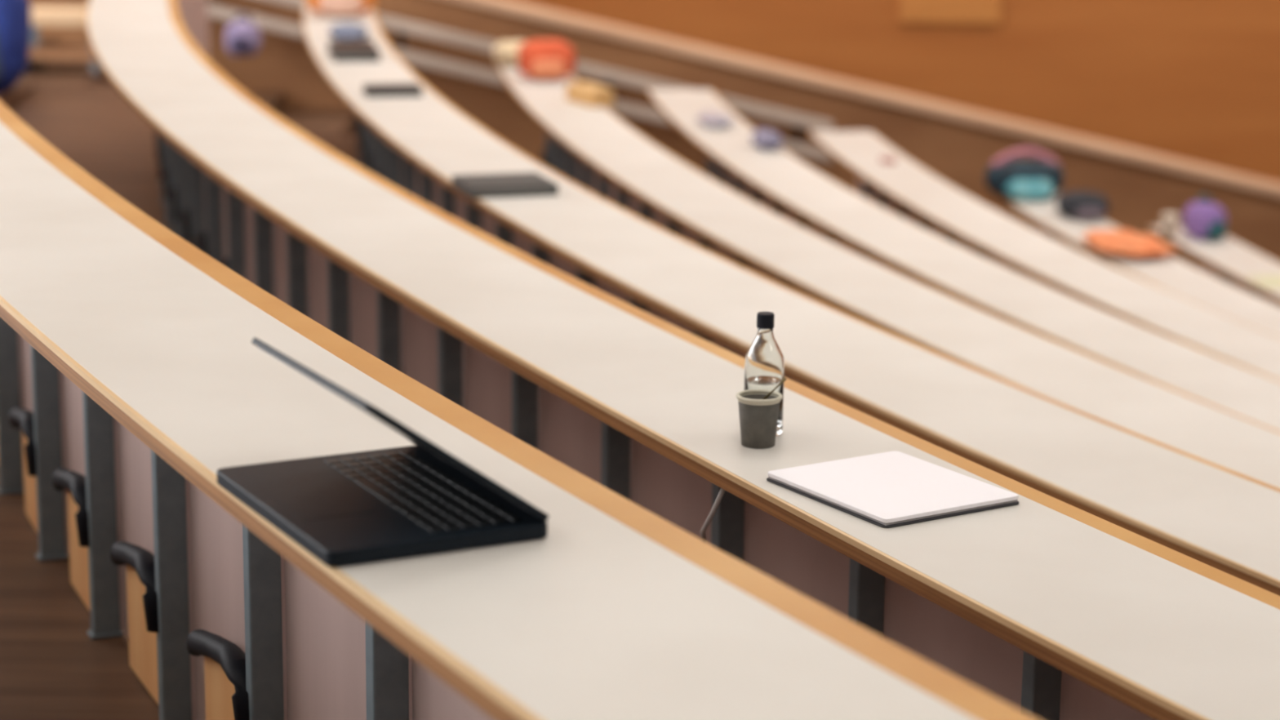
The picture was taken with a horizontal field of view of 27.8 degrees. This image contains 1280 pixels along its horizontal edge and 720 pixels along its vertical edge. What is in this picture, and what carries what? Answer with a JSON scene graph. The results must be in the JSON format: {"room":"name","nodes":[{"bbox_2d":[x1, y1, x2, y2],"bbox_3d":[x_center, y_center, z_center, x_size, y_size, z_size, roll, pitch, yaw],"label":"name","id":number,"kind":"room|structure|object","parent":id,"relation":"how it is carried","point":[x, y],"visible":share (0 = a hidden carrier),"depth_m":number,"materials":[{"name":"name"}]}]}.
{"room":"lecture hall","nodes":[
{"label":"lecture hall","id":0,"kind":"room"},
{"bbox_2d":[0,84,36,95],"bbox_3d":[-4.748,-1.000,12.420,3.480,0.397,2.430,1,13,0],"label":"floor","id":1,"kind":"structure","parent":0,"point":[19,86],"depth_m":13.41,"materials":[{"name":"brown wood"}]},
{"bbox_2d":[0,0,31,93],"bbox_3d":[-3.308,-1.739,13.085,0.424,0.778,0.342,3,13,11],"label":"backpack","id":2,"kind":"object","parent":1,"relation":"on","point":[15,24],"visible":1,"depth_m":13.03,"materials":[{"name":"blue fabric"}]},
{"bbox_2d":[0,84,359,719],"bbox_3d":[4.865,0.962,6.199,17.759,2.050,20.995,-6,14,-26],"label":"floor","id":3,"kind":"structure","parent":0,"point":[51,668],"depth_m":4.71,"materials":[{"name":"brown wood"}]},
{"bbox_2d":[0,100,1038,719],"bbox_3d":[-1.003,-0.083,5.198,1.062,0.740,12.613,-4,14,-21],"label":"desk","id":4,"kind":"object","parent":3,"relation":"on","point":[132,373],"visible":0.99,"depth_m":3.08,"materials":[{"name":"beige laminate"}]},
{"bbox_2d":[216,337,549,567],"bbox_3d":[-0.258,0.076,2.560,0.234,0.152,0.325,-6,15,-27],"label":"laptop","id":5,"kind":"object","parent":4,"relation":"on","point":[420,499],"visible":1,"depth_m":2.52,"materials":[{"name":"black plastic"}]},
{"bbox_2d":[86,0,1279,719],"bbox_3d":[-0.545,-0.235,6.771,1.320,0.740,14.636,-4,14,-19],"label":"desk","id":6,"kind":"object","parent":3,"relation":"on","point":[1051,608],"visible":0.73,"depth_m":4.07,"materials":[{"name":"beige laminate"}]},
{"bbox_2d":[700,488,724,542],"bbox_3d":[0.097,0.215,3.563,0.016,0.100,0.076,-4,14,-19],"label":"cable","id":7,"kind":"object","parent":6,"relation":"hanging from","point":[722,491],"visible":0.86,"depth_m":3.55,"materials":[{"name":"grey plastic"}]},
{"bbox_2d":[736,377,786,448],"bbox_3d":[0.166,0.071,3.608,0.065,0.098,0.065,9,15,31],"label":"cup","id":8,"kind":"object","parent":6,"relation":"on","point":[758,409],"visible":1,"depth_m":3.59,"materials":[{"name":"grey paper"}]},
{"bbox_2d":[743,311,784,435],"bbox_3d":[0.176,0.019,3.667,0.056,0.174,0.056,1,13,0],"label":"bottle","id":9,"kind":"object","parent":6,"relation":"on","point":[764,364],"visible":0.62,"depth_m":3.64,"materials":[{"name":"clear glass"}]},
{"bbox_2d":[766,450,1018,528],"bbox_3d":[0.329,0.167,3.390,0.222,0.012,0.262,-7,15,-32],"label":"notebook","id":10,"kind":"object","parent":6,"relation":"on","point":[889,489],"visible":1,"depth_m":3.36,"materials":[{"name":"white paper"}]},
{"bbox_2d":[303,0,1279,595],"bbox_3d":[0.271,-0.043,7.072,1.279,0.740,13.970,-4,14,-19],"label":"desk","id":11,"kind":"object","parent":3,"relation":"on","point":[1226,520],"visible":0.47,"depth_m":5.43,"materials":[{"name":"beige laminate"}]},
{"bbox_2d":[306,0,376,16],"bbox_3d":[-1.405,-1.736,12.152,0.338,0.244,0.222,-1,13,-6],"label":"tote bag","id":12,"kind":"object","parent":11,"relation":"on","point":[330,7],"visible":1,"depth_m":12.07,"materials":[{"name":"orange fabric"}]},
{"bbox_2d":[328,22,368,39],"bbox_3d":[-1.269,-1.432,11.265,0.174,0.052,0.476,-1,13,-9],"label":"scarf","id":13,"kind":"object","parent":11,"relation":"on","point":[354,31],"visible":1,"depth_m":11.15,"materials":[{"name":"blue fabric"}]},
{"bbox_2d":[328,40,380,61],"bbox_3d":[-1.169,-1.262,10.558,0.180,0.040,0.420,-2,13,-10],"label":"notebook","id":14,"kind":"object","parent":11,"relation":"on","point":[340,51],"visible":1,"depth_m":10.39,"materials":[{"name":"black paper"}]},
{"bbox_2d":[362,83,422,97],"bbox_3d":[-0.895,-0.976,9.350,0.200,0.030,0.140,-2,13,-13],"label":"tablet case","id":15,"kind":"object","parent":11,"relation":"on","point":[384,90],"visible":1,"depth_m":9.29,"materials":[{"name":"black"}]},
{"bbox_2d":[451,172,558,198],"bbox_3d":[-0.381,-0.492,7.277,0.250,0.028,0.240,-3,14,-18],"label":"folder","id":16,"kind":"object","parent":11,"relation":"on","point":[525,184],"visible":1,"depth_m":7.20,"materials":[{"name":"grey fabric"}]},
{"bbox_2d":[493,51,1279,488],"bbox_3d":[1.159,0.187,7.369,1.202,0.740,13.286,-4,14,-19],"label":"desk","id":17,"kind":"object","parent":3,"relation":"on","point":[594,148],"visible":0.23,"depth_m":7.45,"materials":[{"name":"beige laminate"}]},
{"bbox_2d":[493,40,526,66],"bbox_3d":[-0.616,-1.516,12.762,0.224,0.118,0.344,-1,13,-6],"label":"paper bag","id":18,"kind":"object","parent":17,"relation":"on","point":[505,52],"visible":0.6,"depth_m":12.68,"materials":[{"name":"beige paper"}]},
{"bbox_2d":[517,39,576,79],"bbox_3d":[-0.438,-1.417,12.193,0.271,0.182,0.292,-1,13,-7],"label":"pouch","id":19,"kind":"object","parent":17,"relation":"on","point":[538,59],"visible":1,"depth_m":12.09,"materials":[{"name":"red fabric"}]},
{"bbox_2d":[565,81,613,107],"bbox_3d":[-0.220,-1.165,11.354,0.100,0.076,0.280,-6,14,-26],"label":"wooden box","id":20,"kind":"object","parent":17,"relation":"on","point":[584,93],"visible":1,"depth_m":11.26,"materials":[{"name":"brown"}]},
{"bbox_2d":[647,88,1279,431],"bbox_3d":[1.905,0.337,7.647,1.165,0.740,12.793,-4,14,-19],"label":"desk","id":21,"kind":"object","parent":3,"relation":"on","point":[777,180],"visible":0.33,"depth_m":8.81,"materials":[{"name":"beige laminate"}]},
{"bbox_2d":[696,111,733,128],"bbox_3d":[0.349,-1.136,12.202,0.164,0.052,0.391,-1,13,-8],"label":"plastic bag","id":22,"kind":"object","parent":21,"relation":"on","point":[714,119],"visible":1,"depth_m":12.10,"materials":[{"name":"white plastic"}]},
{"bbox_2d":[751,128,782,149],"bbox_3d":[0.565,-0.984,11.490,0.132,0.080,0.322,-1,13,-9],"label":"cloth","id":23,"kind":"object","parent":21,"relation":"on","point":[765,139],"visible":1,"depth_m":11.40,"materials":[{"name":"fabric"}]},
{"bbox_2d":[808,129,1279,380],"bbox_3d":[2.683,0.479,8.010,1.153,0.740,12.465,-4,14,-19],"label":"desk","id":24,"kind":"object","parent":3,"relation":"on","point":[904,188],"visible":0.24,"depth_m":10.24,"materials":[{"name":"beige laminate"}]},
{"bbox_2d":[880,156,896,164],"bbox_3d":[1.201,-0.967,12.522,0.060,0.020,0.100,-1,13,-7],"label":"eraser","id":25,"kind":"object","parent":24,"relation":"on","point":[886,160],"visible":1,"depth_m":12.48,"materials":[{"name":"red rubber"}]},
{"bbox_2d":[987,188,1279,337],"bbox_3d":[3.592,0.723,8.250,1.104,0.740,11.846,-4,14,-19],"label":"desk","id":26,"kind":"object","parent":3,"relation":"on","point":[1169,273],"visible":0.18,"depth_m":11.36,"materials":[{"name":"beige laminate"}]},
{"bbox_2d":[984,147,1064,199],"bbox_3d":[1.972,-0.954,13.226,0.402,0.260,0.288,-1,13,-6],"label":"handbag","id":27,"kind":"object","parent":26,"relation":"on","point":[1042,178],"visible":1,"depth_m":13.14,"materials":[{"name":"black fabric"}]},
{"bbox_2d":[1056,191,1110,220],"bbox_3d":[2.181,-0.759,12.704,0.243,0.120,0.334,-1,13,-7],"label":"shoulder bag","id":28,"kind":"object","parent":26,"relation":"on","point":[1082,205],"visible":1,"depth_m":12.60,"materials":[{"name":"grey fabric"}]},
{"bbox_2d":[1081,229,1177,257],"bbox_3d":[2.241,-0.531,11.829,0.376,0.069,0.605,-1,13,-9],"label":"scarf","id":29,"kind":"object","parent":26,"relation":"on","point":[1120,242],"visible":1,"depth_m":11.71,"materials":[{"name":"orange fabric"}]},
{"bbox_2d":[1149,226,1279,306],"bbox_3d":[4.403,0.881,8.511,1.061,0.740,11.312,-4,14,-19],"label":"desk","id":30,"kind":"object","parent":3,"relation":"on","point":[1228,259],"visible":0.21,"depth_m":12.86,"materials":[{"name":"beige laminate"}]},
{"bbox_2d":[1161,213,1178,236],"bbox_3d":[2.744,-0.700,13.392,0.088,0.114,0.088,1,13,0],"label":"paper cup","id":31,"kind":"object","parent":30,"relation":"on","point":[1170,220],"visible":1,"depth_m":13.36,"materials":[{"name":"beige paper"}]},
{"bbox_2d":[1182,194,1226,240],"bbox_3d":[2.908,-0.734,13.284,0.174,0.232,0.273,-5,14,-23],"label":"backpack","id":32,"kind":"object","parent":30,"relation":"on","point":[1202,220],"visible":1,"depth_m":13.21,"materials":[{"name":"purple fabric"}]},
{"bbox_2d":[1245,275,1279,288],"bbox_3d":[3.009,-0.369,12.214,0.200,0.004,0.280,-1,13,-9],"label":"paper sheet","id":33,"kind":"object","parent":30,"relation":"on","point":[1268,282],"visible":1,"depth_m":12.23,"materials":[{"name":"beige paper"}]},
{"bbox_2d":[17,37,542,163],"bbox_3d":[1.423,-0.242,14.608,15.840,4.050,1.530,1,13,0],"label":"floor","id":34,"kind":"structure","parent":0,"point":[49,72],"depth_m":14.53,"materials":[{"name":"brown wood"}]},
{"bbox_2d":[25,5,98,74],"bbox_3d":[-3.178,-1.768,14.276,0.430,0.340,0.320,1,13,0],"label":"bench","id":35,"kind":"object","parent":34,"relation":"on","point":[42,15],"visible":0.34,"depth_m":14.14,"materials":[{"name":"beige wood"}]},
{"bbox_2d":[29,0,1279,270],"bbox_3d":[1.261,-0.875,15.315,15.500,4.876,0.150,1,13,0],"label":"trim","id":36,"kind":"structure","parent":34,"relation":"on","point":[960,153],"depth_m":15.10,"materials":[{"name":"brown wood"}]},
{"bbox_2d":[208,0,833,163],"bbox_3d":[-2.174,-2.036,14.888,6.600,1.713,0.180,1,13,0],"label":"handrail","id":37,"kind":"object","parent":36,"relation":"attached to","point":[402,26],"visible":0.63,"depth_m":14.88,"materials":[{"name":"metal"}]},
{"bbox_2d":[224,13,261,56],"bbox_3d":[-2.257,-1.845,14.678,0.200,0.242,0.146,1,13,0],"label":"drawstring bag","id":38,"kind":"object","parent":37,"relation":"hanging from","point":[242,38],"visible":1,"depth_m":14.63,"materials":[{"name":"purple fabric"}]},
{"bbox_2d":[450,0,1279,197],"bbox_3d":[1.270,-1.593,15.206,15.500,3.524,0.360,1,13,0],"label":"trim","id":39,"kind":"structure","parent":36,"relation":"attached to","point":[513,7],"depth_m":15.08,"materials":[{"name":"brown wood"}]},
{"bbox_2d":[515,0,1279,182],"bbox_3d":[3.031,-2.393,17.500,22.000,8.900,0.200,1,13,0],"label":"wall","id":40,"kind":"structure","parent":0,"point":[1196,81],"depth_m":17.48,"materials":[{"name":"orange wood"}]},
{"bbox_2d":[899,0,1001,23],"bbox_3d":[2.107,-3.666,17.095,0.680,2.860,0.025,1,13,0],"label":"wall panel","id":41,"kind":"object","parent":40,"relation":"attached to","point":[911,11],"depth_m":17.39,"materials":[{"name":"brown wood"}]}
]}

